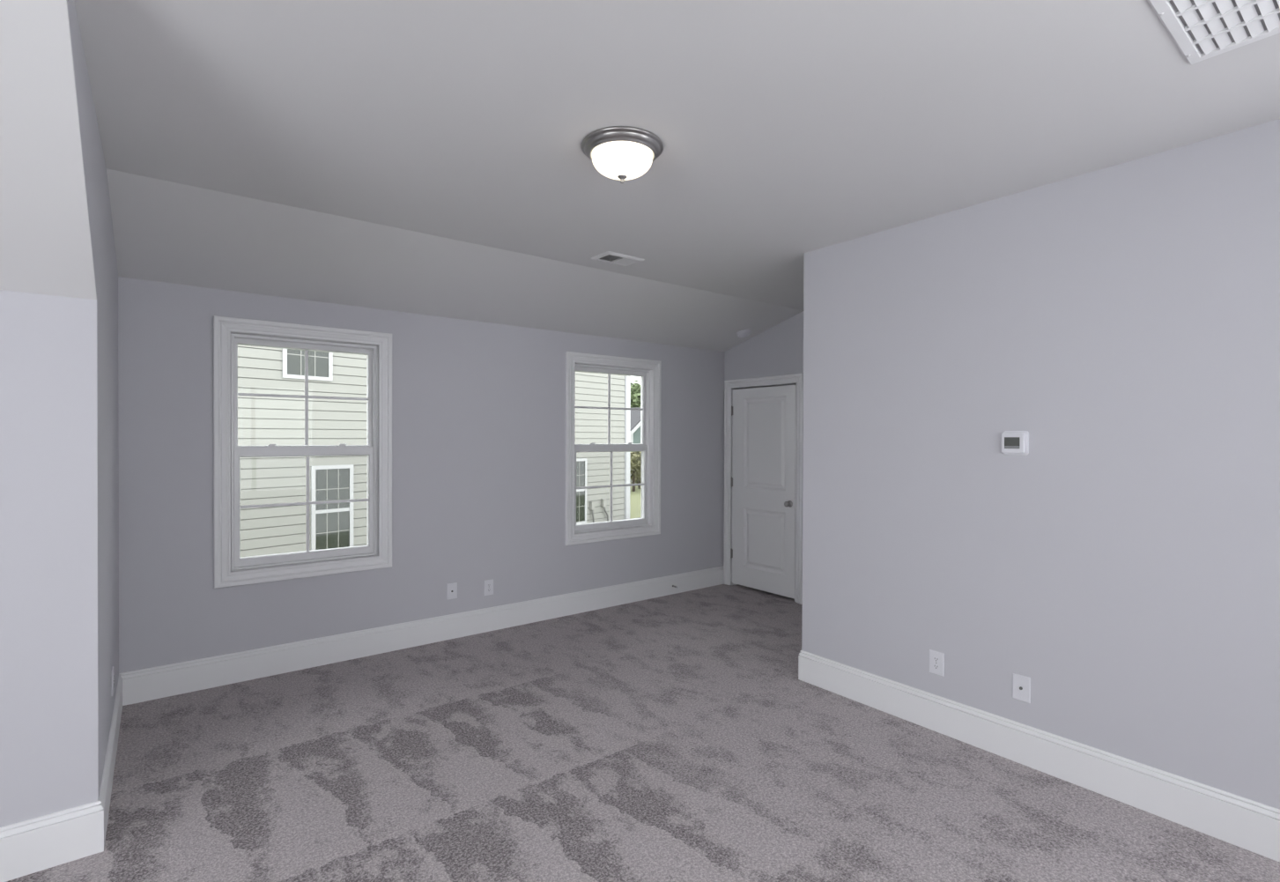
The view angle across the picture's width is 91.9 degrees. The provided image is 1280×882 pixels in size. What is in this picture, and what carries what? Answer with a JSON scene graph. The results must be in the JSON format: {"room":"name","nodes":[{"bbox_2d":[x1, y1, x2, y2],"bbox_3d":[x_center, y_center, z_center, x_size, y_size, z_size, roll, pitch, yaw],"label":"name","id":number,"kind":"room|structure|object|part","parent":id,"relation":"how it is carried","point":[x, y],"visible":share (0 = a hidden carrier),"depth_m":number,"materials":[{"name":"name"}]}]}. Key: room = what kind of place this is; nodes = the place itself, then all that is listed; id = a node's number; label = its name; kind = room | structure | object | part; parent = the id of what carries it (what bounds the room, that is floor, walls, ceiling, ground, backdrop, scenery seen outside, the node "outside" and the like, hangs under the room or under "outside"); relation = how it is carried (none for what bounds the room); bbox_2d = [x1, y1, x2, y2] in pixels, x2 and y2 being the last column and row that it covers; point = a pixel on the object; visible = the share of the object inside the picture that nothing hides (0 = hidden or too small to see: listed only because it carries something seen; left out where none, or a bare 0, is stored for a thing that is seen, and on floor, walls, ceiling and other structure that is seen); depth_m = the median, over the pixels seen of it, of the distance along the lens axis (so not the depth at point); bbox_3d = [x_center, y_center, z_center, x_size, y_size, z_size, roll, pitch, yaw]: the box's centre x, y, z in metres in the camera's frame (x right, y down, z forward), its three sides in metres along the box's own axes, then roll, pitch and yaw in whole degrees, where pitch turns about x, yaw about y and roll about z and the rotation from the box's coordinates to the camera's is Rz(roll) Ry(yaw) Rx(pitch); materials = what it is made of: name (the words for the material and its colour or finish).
{"room":"empty bedroom","nodes":[
{"label":"empty bedroom","id":0,"kind":"room"},
{"bbox_2d":[0,289,97,827],"bbox_3d":[-3.059,0.555,1.570,2.543,2.152,0.120,0,0,-38],"label":"wall","id":1,"kind":"structure","parent":0,"point":[48,488],"depth_m":2.22,"materials":[{"name":"grey paint"}]},
{"bbox_2d":[66,0,118,800],"bbox_3d":[-2.213,0.159,2.456,0.120,2.737,2.704,0,0,-38],"label":"wall","id":2,"kind":"structure","parent":0,"point":[104,257],"depth_m":2.59,"materials":[{"name":"grey paint"}]},
{"bbox_2d":[111,665,114,695],"bbox_3d":[-2.564,1.168,3.013,0.008,0.121,0.078,0,0,-38],"label":"wall outlet","id":3,"kind":"object","parent":2,"relation":"attached to","point":[113,673],"visible":1,"depth_m":2.99,"materials":[{"name":"white plastic"}]},
{"bbox_3d":[-2.565,1.168,3.013,0.005,0.121,0.077,0,0,-38],"label":"plate","id":4,"kind":"part","parent":3,"relation":"part of","materials":[{"name":"white plastic"}]},
{"bbox_2d":[118,276,724,673],"bbox_3d":[-1.093,0.311,5.114,5.155,2.606,0.150,0,0,-38],"label":"wall","id":5,"kind":"structure","parent":0,"point":[478,408],"depth_m":4.61,"materials":[{"name":"grey paint"}]},
{"bbox_2d":[213,315,392,588],"bbox_3d":[-2.252,0.068,4.194,1.061,1.678,0.173,0,0,-38],"label":"window","id":6,"kind":"structure","parent":5,"relation":"in","point":[230,569],"depth_m":4.13,"materials":[{"name":"white paint"}]},
{"bbox_3d":[-2.277,-0.291,4.225,0.847,0.738,0.040,0,0,-38],"label":"sash","id":7,"kind":"part","parent":6,"relation":"part of","materials":[{"name":"glass"}]},
{"bbox_3d":[-2.257,0.420,4.201,0.837,0.760,0.040,0,0,-38],"label":"sash","id":8,"kind":"part","parent":6,"relation":"part of","materials":[{"name":"white plastic"}]},
{"bbox_2d":[0,565,723,881],"bbox_3d":[-1.517,1.429,3.690,7.339,0.187,1.589,0,0,-38],"label":"baseboard","id":9,"kind":"structure","parent":5,"relation":"attached to","point":[158,682],"depth_m":3.95,"materials":[{"name":"white paint"}]},
{"bbox_2d":[446,582,457,599],"bbox_3d":[-1.439,1.152,4.746,0.078,0.121,0.016,0,0,-38],"label":"cable wall plate","id":10,"kind":"object","parent":5,"relation":"attached to","point":[451,588],"visible":1,"depth_m":4.75,"materials":[{"name":"white plastic"}]},
{"bbox_2d":[484,578,493,595],"bbox_3d":[-1.204,1.168,4.935,0.078,0.121,0.008,0,0,-38],"label":"wall outlet","id":11,"kind":"object","parent":5,"relation":"attached to","point":[488,583],"visible":1,"depth_m":4.93,"materials":[{"name":"white plastic"}]},
{"bbox_2d":[565,351,661,545],"bbox_3d":[-0.266,0.064,5.742,1.061,1.678,0.173,0,0,-38],"label":"window","id":12,"kind":"structure","parent":5,"relation":"in","point":[649,371],"depth_m":5.76,"materials":[{"name":"white paint"}]},
{"bbox_3d":[-0.291,-0.294,5.773,0.847,0.738,0.040,0,0,-38],"label":"sash","id":13,"kind":"part","parent":12,"relation":"part of","materials":[{"name":"glass"}]},
{"bbox_3d":[-0.271,0.417,5.749,0.837,0.760,0.040,0,0,-38],"label":"sash","id":14,"kind":"part","parent":12,"relation":"part of","materials":[{"name":"white plastic"}]},
{"bbox_3d":[-0.309,0.425,5.798,0.837,0.769,0.007,0,0,-38],"label":"screen frame","id":15,"kind":"part","parent":12,"relation":"part of","materials":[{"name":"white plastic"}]},
{"bbox_2d":[0,0,1279,351],"bbox_3d":[-0.032,-0.875,1.779,7.579,0.868,6.698,0,0,-38],"label":"ceiling","id":16,"kind":"structure","parent":0,"point":[422,157],"depth_m":2.28,"materials":[{"name":"white paint"}]},
{"bbox_2d":[591,251,644,266],"bbox_3d":[-0.145,-1.197,4.088,0.296,0.013,0.200,0,0,-38],"label":"ceiling vent","id":17,"kind":"object","parent":16,"relation":"in","point":[611,257],"visible":1,"depth_m":4.07,"materials":[{"name":"white metal"}]},
{"bbox_2d":[581,125,663,183],"bbox_3d":[-0.072,-1.119,2.508,0.332,0.149,0.332,0,0,-38],"label":"ceiling light","id":18,"kind":"object","parent":16,"relation":"attached to","point":[622,153],"visible":1,"depth_m":2.42,"materials":[{"name":"white glass"}]},
{"bbox_3d":[-0.072,-1.115,2.508,0.247,0.089,0.247,0,0,-38],"label":"lamp shade","id":19,"kind":"part","parent":18,"relation":"part of","materials":[{"name":"white glass"}]},
{"bbox_2d":[736,329,750,337],"bbox_3d":[1.014,-1.050,6.059,0.142,0.066,0.140,0,0,-38],"label":"smoke detector","id":20,"kind":"object","parent":16,"relation":"attached to","point":[743,333],"visible":1,"depth_m":6.01,"materials":[{"name":"white plastic"}]},
{"bbox_2d":[1146,0,1279,64],"bbox_3d":[1.636,-1.175,1.550,0.611,0.013,0.510,0,0,-38],"label":"ceiling vent","id":21,"kind":"object","parent":16,"relation":"in","point":[1202,30],"visible":1,"depth_m":1.74,"materials":[{"name":"white metal"}]},
{"bbox_2d":[6,584,1279,881],"bbox_3d":[0.285,1.598,2.029,8.379,0.120,6.668,0,0,-38],"label":"floor","id":22,"kind":"structure","parent":0,"point":[678,736],"depth_m":2.78,"materials":[{"name":"grey carpet"}]},
{"bbox_2d":[724,310,803,380],"bbox_3d":[1.920,0.154,5.994,0.920,2.927,2.368,0,0,-38],"label":"wall","id":23,"kind":"structure","parent":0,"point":[778,350],"depth_m":6.07,"materials":[{"name":"grey paint"}]},
{"bbox_2d":[723,372,803,604],"bbox_3d":[1.231,0.441,6.171,0.180,2.147,1.008,0,0,-38],"label":"door","id":24,"kind":"structure","parent":23,"relation":"attached to","point":[764,416],"depth_m":6.14,"materials":[{"name":"white paint"}]},
{"bbox_3d":[1.400,0.597,5.864,0.068,0.064,0.064,0,0,-38],"label":"knob","id":25,"kind":"part","parent":24,"relation":"part of","materials":[{"name":"silver metal"}]},
{"bbox_2d":[801,118,1279,809],"bbox_3d":[2.442,0.205,2.261,0.120,2.877,4.402,0,0,-38],"label":"wall","id":26,"kind":"structure","parent":0,"point":[1124,318],"depth_m":2.78,"materials":[{"name":"grey paint"}]},
{"bbox_2d":[929,649,944,676],"bbox_3d":[1.570,1.175,3.279,0.008,0.121,0.078,0,0,-38],"label":"wall outlet","id":27,"kind":"object","parent":26,"relation":"attached to","point":[936,659],"visible":1,"depth_m":3.27,"materials":[{"name":"white plastic"}]},
{"bbox_2d":[932,656,939,662],"bbox_3d":[1.569,1.156,3.278,0.003,0.028,0.034,0,0,-38],"label":"receptacle","id":28,"kind":"object","parent":27,"relation":"attached to","point":[935,659],"depth_m":3.28,"materials":[{"name":"grey plastic"}]},
{"bbox_2d":[932,663,939,669],"bbox_3d":[1.569,1.195,3.278,0.003,0.028,0.034,0,0,-38],"label":"receptacle","id":29,"kind":"object","parent":27,"relation":"attached to","point":[935,666],"depth_m":3.28,"materials":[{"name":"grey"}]},
{"bbox_2d":[1001,430,1028,455],"bbox_3d":[1.796,0.010,2.967,0.032,0.116,0.112,0,0,-38],"label":"thermostat","id":30,"kind":"object","parent":26,"relation":"attached to","point":[1013,442],"visible":1,"depth_m":2.95,"materials":[{"name":"white plastic"}]},
{"bbox_2d":[1012,673,1030,702],"bbox_3d":[1.817,1.180,2.955,0.016,0.121,0.078,0,0,-38],"label":"cable wall plate","id":31,"kind":"object","parent":26,"relation":"attached to","point":[1021,684],"visible":1,"depth_m":2.96,"materials":[{"name":"white plastic"}]},
{"bbox_2d":[798,650,1279,862],"bbox_3d":[2.914,1.448,2.739,1.479,0.187,4.278,0,0,-38],"label":"baseboard","id":32,"kind":"structure","parent":26,"relation":"attached to","point":[1252,825],"depth_m":2.79,"materials":[{"name":"white paint"}]},
{"label":"outside","id":33,"kind":"structure","parent":0,"visible":0},
{"bbox_2d":[629,485,641,518],"bbox_3d":[-18.780,2.532,64.772,110.000,0.200,114.772,0,0,-38],"label":"ground","id":34,"kind":"structure","parent":33,"point":[635,497],"depth_m":27.37,"materials":[{"name":"green plant"}]},
{"bbox_2d":[237,345,630,557],"bbox_3d":[-7.913,-1.866,14.649,9.400,9.402,14.400,0,0,39],"label":"neighbor house","id":35,"kind":"structure","parent":34,"relation":"on","point":[262,420],"depth_m":10.80,"materials":[{"name":"beige"}]},
{"bbox_3d":[-5.695,-1.461,10.621,0.005,0.688,0.686,0,0,39],"label":"pane","id":36,"kind":"part","parent":35,"relation":"part of","materials":[{"name":"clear glass"}]},
{"bbox_3d":[-5.439,0.848,10.955,0.005,0.708,0.595,0,0,39],"label":"pane","id":37,"kind":"part","parent":35,"relation":"part of","materials":[{"name":"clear glass"}]},
{"bbox_3d":[-5.441,1.607,10.960,0.005,0.691,0.595,0,0,39],"label":"pane","id":38,"kind":"part","parent":35,"relation":"part of","materials":[{"name":"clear glass"}]},
{"bbox_3d":[-1.601,0.867,15.616,0.005,0.709,0.590,0,0,39],"label":"pane","id":39,"kind":"part","parent":35,"relation":"part of","materials":[{"name":"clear glass"}]},
{"bbox_3d":[-1.603,1.663,15.621,0.005,0.764,0.590,0,0,39],"label":"pane","id":40,"kind":"part","parent":35,"relation":"part of","materials":[{"name":"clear glass"}]},
{"bbox_2d":[589,501,595,522],"bbox_3d":[-1.196,2.108,16.054,0.092,1.097,0.239,0,0,41],"label":"box","id":41,"kind":"object","parent":35,"relation":"attached to","point":[591,503],"visible":0.63,"depth_m":15.99,"materials":[{"name":"grey metal"}]},
{"bbox_2d":[600,498,608,520],"bbox_3d":[-0.914,2.077,16.393,0.095,1.097,0.237,0,0,39],"label":"box","id":42,"kind":"object","parent":35,"relation":"attached to","point":[603,500],"visible":0.63,"depth_m":16.33,"materials":[{"name":"grey metal"}]},
{"bbox_2d":[629,406,640,483],"bbox_3d":[0.871,0.182,42.806,10.800,4.900,8.550,0,0,-38],"label":"house","id":43,"kind":"structure","parent":34,"relation":"on","point":[635,415],"depth_m":36.90,"materials":[{"name":"grey"}]},
{"bbox_2d":[629,451,641,491],"bbox_3d":[-0.387,1.485,33.029,2.096,2.612,2.245,0,0,-25],"label":"tree","id":44,"kind":"object","parent":34,"relation":"on","point":[635,455],"visible":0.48,"depth_m":32.57,"materials":[{"name":"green plant"}]},
{"bbox_2d":[630,380,640,407],"bbox_3d":[0.288,-1.412,54.534,5.280,8.146,6.842,0,0,-38],"label":"leafy tree","id":45,"kind":"object","parent":34,"relation":"on","point":[635,388],"visible":0.12,"depth_m":52.63,"materials":[{"name":"green plant"}]},
{"bbox_2d":[630,469,641,488],"bbox_3d":[-0.051,1.871,34.753,1.290,1.819,1.475,0,0,-38],"label":"shrub","id":46,"kind":"object","parent":34,"relation":"on","point":[639,480],"visible":0.09,"depth_m":34.70,"materials":[{"name":"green plant"}]}
]}

